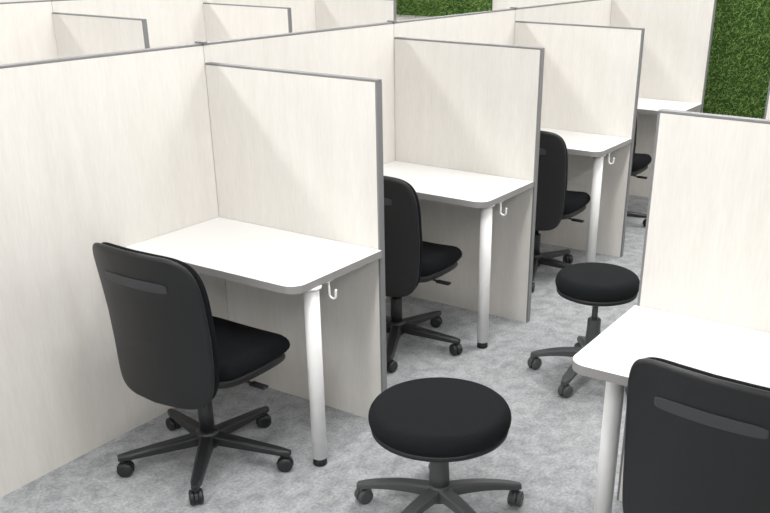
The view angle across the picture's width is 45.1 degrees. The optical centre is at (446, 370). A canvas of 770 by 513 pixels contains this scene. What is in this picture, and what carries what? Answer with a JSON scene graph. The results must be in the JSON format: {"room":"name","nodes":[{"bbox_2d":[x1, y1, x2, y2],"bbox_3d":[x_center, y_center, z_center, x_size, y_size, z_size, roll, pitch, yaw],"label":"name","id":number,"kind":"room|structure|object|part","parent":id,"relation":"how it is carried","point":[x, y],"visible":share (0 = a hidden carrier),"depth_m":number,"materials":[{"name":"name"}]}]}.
{"room":"cubicle office","nodes":[
{"label":"cubicle office","id":0,"kind":"room"},
{"bbox_2d":[0,0,37,1],"bbox_3d":[-5.271,-2.488,6.133,0.100,2.700,9.500,15,29,28],"label":"wall","id":1,"kind":"structure","parent":0,"point":[0,0],"depth_m":8.23,"materials":[{"name":"white"}]},
{"bbox_2d":[0,195,648,512],"bbox_3d":[-0.889,-0.060,4.311,10.200,0.050,9.500,15,29,28],"label":"floor","id":2,"kind":"structure","parent":0,"point":[551,446],"depth_m":3.50,"materials":[{"name":"carpet"}]},
{"bbox_2d":[0,2,58,64],"bbox_3d":[-2.753,-1.391,5.420,0.030,1.379,1.267,15,29,28],"label":"partition panel","id":3,"kind":"object","parent":2,"relation":"on","point":[27,32],"visible":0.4,"depth_m":5.53,"materials":[{"name":"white wood"}]},
{"bbox_2d":[0,0,50,3],"bbox_3d":[-2.744,-2.020,5.127,0.030,0.008,1.267,15,29,28],"label":"trim","id":4,"kind":"structure","parent":3,"relation":"on","point":[38,0],"depth_m":5.47,"materials":[{"name":"grey metal"}]},
{"bbox_2d":[52,12,149,57],"bbox_3d":[-2.070,-1.497,5.738,0.788,1.318,0.030,15,29,28],"label":"divider","id":5,"kind":"object","parent":2,"relation":"on","point":[76,34],"visible":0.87,"depth_m":5.50,"materials":[{"name":"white wood"}]},
{"bbox_3d":[-2.062,-2.090,5.461,0.788,0.008,0.030,15,29,28],"label":"trim","id":6,"kind":"part","parent":5,"relation":"part of","materials":[{"name":"grey"}]},
{"bbox_3d":[-1.736,-1.404,5.558,0.008,1.310,0.030,15,29,28],"label":"edge trim","id":7,"kind":"part","parent":5,"relation":"part of","materials":[{"name":"grey"}]},
{"bbox_2d":[0,46,228,497],"bbox_3d":[-1.508,-0.209,2.923,0.030,1.379,2.190,15,29,28],"label":"partition panel","id":8,"kind":"object","parent":2,"relation":"on","point":[117,150],"visible":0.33,"depth_m":3.22,"materials":[{"name":"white wood"}]},
{"bbox_2d":[0,43,202,68],"bbox_3d":[-1.501,-0.836,2.627,0.030,0.008,2.198,15,29,28],"label":"trim","id":9,"kind":"structure","parent":8,"relation":"on","point":[11,65],"depth_m":3.09,"materials":[{"name":"grey metal"}]},
{"bbox_2d":[51,0,206,47],"bbox_3d":[-2.093,-1.843,6.406,0.030,1.379,1.267,15,29,28],"label":"partition panel","id":10,"kind":"object","parent":2,"relation":"on","point":[169,22],"visible":0.18,"depth_m":6.33,"materials":[{"name":"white wood"}]},
{"bbox_2d":[92,242,293,504],"bbox_3d":[-0.886,-0.074,3.254,0.631,0.870,0.602,-20,32,-37],"label":"office chair","id":11,"kind":"object","parent":2,"relation":"on","point":[172,351],"visible":1,"depth_m":3.04,"materials":[{"name":"black plastic"}]},
{"bbox_2d":[117,461,134,470],"bbox_3d":[-1.147,0.342,3.298,0.060,0.040,0.011,-1,25,-5],"label":"hood","id":12,"kind":"object","parent":11,"relation":"attached to","point":[122,465],"depth_m":3.28,"materials":[{"name":"black plastic"}]},
{"bbox_3d":[-1.031,0.274,3.322,0.294,0.055,0.052,-9,27,-21],"label":"leg","id":13,"kind":"part","parent":11,"relation":"part of","materials":[{"name":"black plastic"}]},
{"bbox_2d":[102,242,218,399],"bbox_3d":[-0.961,-0.149,3.027,0.458,0.536,0.121,15,29,28],"label":"backrest cushion","id":14,"kind":"object","parent":11,"relation":"on","point":[159,308],"depth_m":2.96,"materials":[{"name":"black fabric"}]},
{"bbox_3d":[-0.985,0.191,3.500,0.052,0.055,0.294,-19,32,-36],"label":"leg","id":15,"kind":"part","parent":11,"relation":"part of","materials":[{"name":"black plastic"}]},
{"bbox_2d":[194,492,198,502],"bbox_3d":[-0.851,0.421,3.136,0.011,0.040,0.060,-8,26,-17],"label":"hood","id":16,"kind":"object","parent":11,"relation":"attached to","point":[196,494],"depth_m":3.11,"materials":[{"name":"black plastic"}]},
{"bbox_3d":[-0.859,0.320,3.227,0.052,0.055,0.294,-1,25,-5],"label":"leg","id":17,"kind":"part","parent":11,"relation":"part of","materials":[{"name":"black plastic"}]},
{"bbox_3d":[-0.783,0.186,3.516,0.052,0.055,0.294,15,29,28],"label":"leg","id":18,"kind":"part","parent":11,"relation":"part of","materials":[{"name":"black plastic"}]},
{"bbox_2d":[212,316,289,380],"bbox_3d":[-0.839,-0.082,3.282,0.476,0.097,0.456,15,29,28],"label":"seat cushion","id":19,"kind":"object","parent":11,"relation":"on","point":[245,352],"depth_m":3.20,"materials":[{"name":"black fabric"}]},
{"bbox_3d":[-0.705,0.266,3.348,0.294,0.055,0.052,6,26,12],"label":"leg","id":20,"kind":"part","parent":11,"relation":"part of","materials":[{"name":"black plastic"}]},
{"bbox_2d":[277,456,293,464],"bbox_3d":[-0.584,0.328,3.342,0.060,0.040,0.011,-1,25,-4],"label":"hood","id":21,"kind":"object","parent":11,"relation":"attached to","point":[283,460],"depth_m":3.32,"materials":[{"name":"black plastic"}]},
{"bbox_2d":[203,3,291,41],"bbox_3d":[-1.409,-1.948,6.724,0.788,1.318,0.030,15,29,28],"label":"divider","id":22,"kind":"object","parent":2,"relation":"on","point":[222,21],"visible":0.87,"depth_m":6.49,"materials":[{"name":"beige laminate"}]},
{"bbox_3d":[-1.401,-2.542,6.447,0.788,0.008,0.030,15,29,28],"label":"trim","id":23,"kind":"part","parent":22,"relation":"part of","materials":[{"name":"grey"}]},
{"bbox_3d":[-1.076,-1.855,6.544,0.008,1.310,0.030,15,29,28],"label":"edge trim","id":24,"kind":"part","parent":22,"relation":"part of","materials":[{"name":"grey metal"}]},
{"bbox_2d":[126,217,381,466],"bbox_3d":[-0.702,-0.114,3.522,0.829,0.720,0.490,15,29,28],"label":"desk","id":25,"kind":"object","parent":2,"relation":"on","point":[268,258],"visible":0.99,"depth_m":3.30,"materials":[{"name":"white laminate"}]},
{"bbox_3d":[-0.461,0.020,3.249,0.054,0.655,0.054,15,29,28],"label":"leg","id":26,"kind":"part","parent":25,"relation":"part of","materials":[{"name":"white metal"}]},
{"bbox_2d":[203,0,315,31],"bbox_3d":[-1.432,-2.294,7.393,0.030,1.379,1.267,15,29,28],"label":"partition panel","id":27,"kind":"object","parent":2,"relation":"on","point":[303,12],"visible":0.02,"depth_m":7.48,"materials":[{"name":"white wood"}]},
{"bbox_2d":[205,62,386,417],"bbox_3d":[-0.577,-0.482,3.607,0.794,1.318,0.030,15,29,28],"label":"divider","id":28,"kind":"object","parent":2,"relation":"on","point":[301,152],"visible":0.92,"depth_m":3.50,"materials":[{"name":"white wood"}]},
{"bbox_3d":[-0.569,-1.075,3.330,0.794,0.008,0.030,15,29,28],"label":"trim","id":29,"kind":"part","parent":28,"relation":"part of","materials":[{"name":"grey"}]},
{"bbox_3d":[-0.241,-0.388,3.425,0.008,1.310,0.030,15,29,28],"label":"edge trim","id":30,"kind":"part","parent":28,"relation":"part of","materials":[{"name":"grey"}]},
{"bbox_2d":[203,24,394,317],"bbox_3d":[-0.607,-0.825,4.269,0.030,1.379,1.267,15,29,28],"label":"partition panel","id":31,"kind":"object","parent":2,"relation":"on","point":[367,52],"visible":0.21,"depth_m":4.14,"materials":[{"name":"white wood"}]},
{"bbox_2d":[203,22,393,45],"bbox_3d":[-0.599,-1.453,3.975,0.030,0.008,1.267,15,29,28],"label":"trim","id":32,"kind":"structure","parent":31,"relation":"on","point":[382,23],"depth_m":3.89,"materials":[{"name":"grey"}]},
{"bbox_2d":[315,0,396,29],"bbox_3d":[-0.749,-2.400,7.711,0.788,1.318,0.030,15,29,28],"label":"divider","id":33,"kind":"object","parent":2,"relation":"on","point":[329,13],"visible":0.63,"depth_m":7.48,"materials":[{"name":"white wood"}]},
{"bbox_3d":[-0.416,-2.307,7.530,0.008,1.310,0.030,15,29,28],"label":"edge trim","id":34,"kind":"part","parent":33,"relation":"part of","materials":[{"name":"grey"}]},
{"bbox_2d":[384,176,462,372],"bbox_3d":[-0.214,-0.518,4.226,0.622,0.867,0.618,15,29,28],"label":"office chair","id":35,"kind":"object","parent":2,"relation":"on","point":[410,261],"visible":0.5,"depth_m":4.01,"materials":[{"name":"black fabric"}]},
{"bbox_3d":[-0.403,-0.185,4.323,0.294,0.055,0.052,-6,26,-14],"label":"leg","id":36,"kind":"part","parent":35,"relation":"part of","materials":[{"name":"black plastic"}]},
{"bbox_3d":[-0.247,-0.129,4.208,0.052,0.055,0.294,2,25,3],"label":"leg","id":37,"kind":"part","parent":35,"relation":"part of","materials":[{"name":"black plastic"}]},
{"bbox_2d":[384,176,422,288],"bbox_3d":[-0.325,-0.598,4.008,0.458,0.536,0.121,15,29,28],"label":"backrest cushion","id":38,"kind":"object","parent":35,"relation":"on","point":[402,212],"depth_m":3.91,"materials":[{"name":"black fabric"}]},
{"bbox_3d":[-0.128,-0.257,4.485,0.052,0.055,0.294,20,31,35],"label":"leg","id":39,"kind":"part","parent":35,"relation":"part of","materials":[{"name":"black plastic"}]},
{"bbox_3d":[-0.077,-0.173,4.308,0.294,0.055,0.052,10,27,19],"label":"leg","id":40,"kind":"part","parent":35,"relation":"part of","materials":[{"name":"black plastic"}]},
{"bbox_2d":[421,241,461,276],"bbox_3d":[-0.204,-0.531,4.262,0.476,0.097,0.456,15,29,28],"label":"seat cushion","id":41,"kind":"object","parent":35,"relation":"on","point":[437,260],"depth_m":4.16,"materials":[{"name":"black fabric"}]},
{"bbox_2d":[354,377,523,512],"bbox_3d":[-0.041,0.301,2.996,0.577,0.429,0.563,15,29,28],"label":"round stool","id":42,"kind":"object","parent":2,"relation":"on","point":[439,421],"visible":1,"depth_m":2.90,"materials":[{"name":"black fabric"}]},
{"bbox_2d":[355,489,371,498],"bbox_3d":[-0.284,0.417,3.161,0.060,0.040,0.011,-14,29,-29],"label":"hood","id":43,"kind":"object","parent":42,"relation":"attached to","point":[359,493],"depth_m":3.14,"materials":[{"name":"black plastic"}]},
{"bbox_3d":[-0.175,0.385,3.100,0.269,0.068,0.048,8,26,16],"label":"leg","id":44,"kind":"part","parent":42,"relation":"part of","materials":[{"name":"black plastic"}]},
{"bbox_3d":[-0.118,0.460,2.941,0.048,0.068,0.269,18,30,32],"label":"leg","id":45,"kind":"part","parent":42,"relation":"part of","materials":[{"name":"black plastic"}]},
{"bbox_2d":[368,377,510,457],"bbox_3d":[-0.022,0.141,2.933,0.454,0.086,0.454,15,29,28],"label":"seat cushion","id":46,"kind":"object","parent":42,"relation":"on","point":[433,417],"depth_m":2.84,"materials":[{"name":"fabric"}]},
{"bbox_3d":[0.067,0.462,2.942,0.048,0.068,0.269,-17,30,-33],"label":"leg","id":47,"kind":"part","parent":42,"relation":"part of","materials":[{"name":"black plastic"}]},
{"bbox_3d":[0.124,0.388,3.102,0.269,0.068,0.048,-7,26,-17],"label":"leg","id":48,"kind":"part","parent":42,"relation":"part of","materials":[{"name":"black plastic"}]},
{"bbox_2d":[512,490,517,504],"bbox_3d":[0.235,0.427,3.154,0.011,0.040,0.060,9,26,18],"label":"caster wheel","id":49,"kind":"object","parent":42,"relation":"attached to","point":[514,492],"depth_m":3.13,"materials":[{"name":"black plastic"}]},
{"bbox_2d":[394,10,514,160],"bbox_3d":[0.053,-1.276,5.255,0.030,1.379,1.267,15,29,28],"label":"partition panel","id":50,"kind":"object","parent":2,"relation":"on","point":[495,27],"visible":0.21,"depth_m":5.04,"materials":[{"name":"beige wood"}]},
{"bbox_2d":[393,8,514,23],"bbox_3d":[0.061,-1.905,4.962,0.030,0.008,1.267,15,29,28],"label":"trim","id":51,"kind":"structure","parent":50,"relation":"on","point":[509,9],"depth_m":4.89,"materials":[{"name":"grey metal"}]},
{"bbox_2d":[383,161,533,348],"bbox_3d":[-0.044,-0.568,4.514,0.817,0.720,0.482,15,29,28],"label":"desk","id":52,"kind":"object","parent":2,"relation":"on","point":[451,186],"visible":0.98,"depth_m":4.27,"materials":[{"name":"white laminate"}]},
{"bbox_3d":[0.173,-0.434,4.240,0.054,0.655,0.054,15,29,28],"label":"leg","id":53,"kind":"part","parent":52,"relation":"part of","materials":[{"name":"white metal"}]},
{"bbox_2d":[394,37,544,322],"bbox_3d":[0.084,-0.933,4.593,0.794,1.318,0.030,15,29,28],"label":"divider","id":54,"kind":"object","parent":2,"relation":"on","point":[463,106],"visible":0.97,"depth_m":4.49,"materials":[{"name":"beige wood"}]},
{"bbox_3d":[0.092,-1.527,4.316,0.794,0.008,0.030,15,29,28],"label":"trim","id":55,"kind":"part","parent":54,"relation":"part of","materials":[{"name":"grey metal"}]},
{"bbox_3d":[0.419,-0.839,4.411,0.008,1.310,0.030,15,29,28],"label":"edge trim","id":56,"kind":"part","parent":54,"relation":"part of","materials":[{"name":"grey"}]},
{"bbox_2d":[532,130,589,291],"bbox_3d":[0.533,-0.946,5.167,0.611,0.866,0.627,15,29,28],"label":"office chair","id":57,"kind":"object","parent":2,"relation":"on","point":[555,203],"visible":0.38,"depth_m":4.93,"materials":[{"name":"black fabric"}]},
{"bbox_3d":[0.478,-0.565,5.162,0.052,0.055,0.294,5,25,8],"label":"leg","id":58,"kind":"part","parent":57,"relation":"part of","materials":[{"name":"black plastic"}]},
{"bbox_2d":[540,130,567,221],"bbox_3d":[0.417,-1.032,4.960,0.458,0.536,0.121,15,29,28],"label":"backrest cushion","id":59,"kind":"object","parent":57,"relation":"on","point":[553,149],"depth_m":4.85,"materials":[{"name":"black fabric"}]},
{"bbox_3d":[0.658,-0.601,5.245,0.294,0.055,0.052,13,28,24],"label":"leg","id":60,"kind":"part","parent":57,"relation":"part of","materials":[{"name":"black plastic"}]},
{"bbox_3d":[0.628,-0.686,5.426,0.294,0.055,0.052,-22,33,-40],"label":"leg","id":61,"kind":"part","parent":57,"relation":"part of","materials":[{"name":"black plastic"}]},
{"bbox_2d":[563,190,589,214],"bbox_3d":[0.539,-0.966,5.215,0.476,0.097,0.456,15,29,28],"label":"seat cushion","id":62,"kind":"object","parent":57,"relation":"on","point":[575,202],"depth_m":5.09,"materials":[{"name":"black fabric"}]},
{"bbox_2d":[514,0,611,37],"bbox_3d":[0.901,-1.856,6.521,0.030,1.379,1.988,15,29,28],"label":"partition panel","id":63,"kind":"object","parent":2,"relation":"on","point":[598,12],"visible":0.17,"depth_m":6.12,"materials":[{"name":"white wood"}]},
{"bbox_2d":[515,0,597,9],"bbox_3d":[0.909,-2.484,6.228,0.030,0.008,1.988,15,29,28],"label":"trim","id":64,"kind":"structure","parent":63,"relation":"on","point":[536,6],"depth_m":5.85,"materials":[{"name":"grey"}]},
{"bbox_2d":[514,21,644,256],"bbox_3d":[0.744,-1.385,5.580,0.794,1.318,0.030,15,29,28],"label":"divider","id":65,"kind":"object","parent":2,"relation":"on","point":[591,74],"visible":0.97,"depth_m":5.43,"materials":[{"name":"beige wood"}]},
{"bbox_3d":[0.752,-1.978,5.303,0.794,0.008,0.030,15,29,28],"label":"trim","id":66,"kind":"part","parent":65,"relation":"part of","materials":[{"name":"grey metal"}]},
{"bbox_3d":[1.080,-1.291,5.398,0.008,1.310,0.030,15,29,28],"label":"edge trim","id":67,"kind":"part","parent":65,"relation":"part of","materials":[{"name":"grey"}]},
{"bbox_2d":[527,262,639,397],"bbox_3d":[0.625,-0.189,4.001,0.535,0.484,0.516,15,29,28],"label":"round stool","id":68,"kind":"object","parent":2,"relation":"on","point":[594,284],"visible":0.65,"depth_m":3.88,"materials":[{"name":"black fabric"}]},
{"bbox_3d":[0.496,-0.079,4.112,0.246,0.067,0.048,7,26,14],"label":"leg","id":69,"kind":"part","parent":68,"relation":"part of","materials":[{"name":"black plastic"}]},
{"bbox_3d":[0.559,-0.009,3.966,0.051,0.067,0.247,15,29,28],"label":"leg","id":70,"kind":"part","parent":68,"relation":"part of","materials":[{"name":"grey plastic"}]},
{"bbox_3d":[0.630,-0.122,4.210,0.048,0.067,0.246,0,25,-3],"label":"leg","id":71,"kind":"part","parent":68,"relation":"part of","materials":[{"name":"grey plastic"}]},
{"bbox_2d":[555,262,639,302],"bbox_3d":[0.641,-0.376,3.930,0.358,0.086,0.358,15,29,28],"label":"seat cushion","id":72,"kind":"object","parent":68,"relation":"on","point":[588,282],"depth_m":3.84,"materials":[{"name":"fabric"}]},
{"bbox_2d":[540,127,631,262],"bbox_3d":[0.616,-1.020,5.501,0.817,0.720,0.482,15,29,28],"label":"desk","id":73,"kind":"object","parent":2,"relation":"on","point":[597,146],"visible":0.67,"depth_m":5.21,"materials":[{"name":"white"}]},
{"bbox_3d":[0.833,-0.886,5.227,0.054,0.655,0.054,15,29,28],"label":"leg","id":74,"kind":"part","parent":73,"relation":"part of","materials":[{"name":"white metal"}]},
{"bbox_2d":[627,116,651,226],"bbox_3d":[1.084,-1.399,6.150,0.630,0.870,0.604,13,28,24],"label":"office chair","id":75,"kind":"object","parent":2,"relation":"on","point":[640,162],"visible":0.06,"depth_m":6.07,"materials":[{"name":"black fabric"}]},
{"bbox_2d":[631,116,636,171],"bbox_3d":[0.977,-1.472,5.917,0.458,0.536,0.121,15,29,28],"label":"backrest cushion","id":76,"kind":"object","parent":75,"relation":"on","point":[634,147],"depth_m":5.83,"materials":[{"name":"black fabric"}]},
{"bbox_3d":[1.235,-1.063,6.251,0.294,0.055,0.052,4,25,7],"label":"leg","id":77,"kind":"part","parent":75,"relation":"part of","materials":[{"name":"black plastic"}]},
{"bbox_2d":[632,153,651,171],"bbox_3d":[1.098,-1.405,6.171,0.476,0.097,0.456,15,29,28],"label":"seat cushion","id":78,"kind":"object","parent":75,"relation":"on","point":[640,162],"depth_m":6.04,"materials":[{"name":"black fabric"}]},
{"bbox_2d":[610,0,713,196],"bbox_3d":[1.495,-2.054,6.688,0.736,1.612,0.030,15,29,28],"label":"partition panel","id":79,"kind":"object","parent":2,"relation":"on","point":[677,32],"visible":0.44,"depth_m":6.54,"materials":[{"name":"beige wood"}]},
{"bbox_2d":[700,0,716,112],"bbox_3d":[1.813,-1.969,6.515,0.008,1.612,0.030,15,29,28],"label":"trim","id":80,"kind":"structure","parent":79,"relation":"attached to","point":[715,1],"depth_m":6.41,"materials":[{"name":"grey"}]},
{"bbox_2d":[637,97,701,114],"bbox_3d":[1.369,-1.555,6.670,0.766,0.720,0.482,15,29,28],"label":"desk","id":81,"kind":"object","parent":2,"relation":"on","point":[645,105],"visible":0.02,"depth_m":6.44,"materials":[{"name":"white"}]},
{"bbox_2d":[572,305,769,512],"bbox_3d":[0.811,0.309,2.659,0.891,0.720,0.514,15,29,28],"label":"desk","id":82,"kind":"object","parent":2,"relation":"on","point":[721,349],"visible":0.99,"depth_m":2.64,"materials":[{"name":"white laminate"}]},
{"bbox_3d":[0.481,0.262,2.757,0.054,0.655,0.054,15,29,28],"label":"leg","id":83,"kind":"part","parent":82,"relation":"part of","materials":[{"name":"white metal"}]},
{"bbox_2d":[617,109,769,500],"bbox_3d":[0.971,-0.055,2.738,0.858,1.318,0.030,15,29,28],"label":"divider","id":84,"kind":"object","parent":2,"relation":"on","point":[706,248],"visible":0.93,"depth_m":2.69,"materials":[{"name":"beige wood"}]},
{"bbox_3d":[0.608,-0.149,2.938,0.008,1.310,0.030,15,29,28],"label":"edge trim","id":85,"kind":"part","parent":84,"relation":"part of","materials":[{"name":"grey"}]},
{"bbox_3d":[0.979,-0.648,2.461,0.858,0.008,0.030,15,29,28],"label":"trim","id":86,"kind":"part","parent":84,"relation":"part of","materials":[{"name":"grey"}]},
{"bbox_2d":[622,357,769,512],"bbox_3d":[0.723,0.318,2.466,0.607,0.866,0.626,18,30,32],"label":"office chair","id":87,"kind":"object","parent":2,"relation":"on","point":[697,441],"visible":1,"depth_m":2.18,"materials":[{"name":"black plastic"}]},
{"bbox_2d":[703,0,769,118],"bbox_3d":[2.447,-2.405,7.078,1.449,1.930,0.064,15,29,28],"label":"wall","id":88,"kind":"structure","parent":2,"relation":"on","point":[738,75],"depth_m":7.19,"materials":[{"name":"green plant"}]},
{"bbox_2d":[764,81,769,119],"bbox_3d":[1.636,-0.505,3.721,0.846,1.318,0.030,15,29,28],"label":"divider","id":89,"kind":"object","parent":2,"relation":"on","point":[767,108],"visible":0.02,"depth_m":3.69,"materials":[{"name":"beige wood"}]},
{"bbox_2d":[396,0,581,20],"bbox_3d":[1.624,-3.012,7.458,10.200,2.700,0.100,15,29,28],"label":"wall","id":90,"kind":"structure","parent":0,"point":[496,4],"depth_m":8.03,"materials":[{"name":"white paint"}]},
{"bbox_2d":[396,0,492,16],"bbox_3d":[-0.141,-3.586,8.270,1.301,0.879,0.064,15,29,28],"label":"panel","id":91,"kind":"object","parent":90,"relation":"attached to","point":[424,8],"visible":0.7,"depth_m":8.36,"materials":[{"name":"green plant"}]}
]}

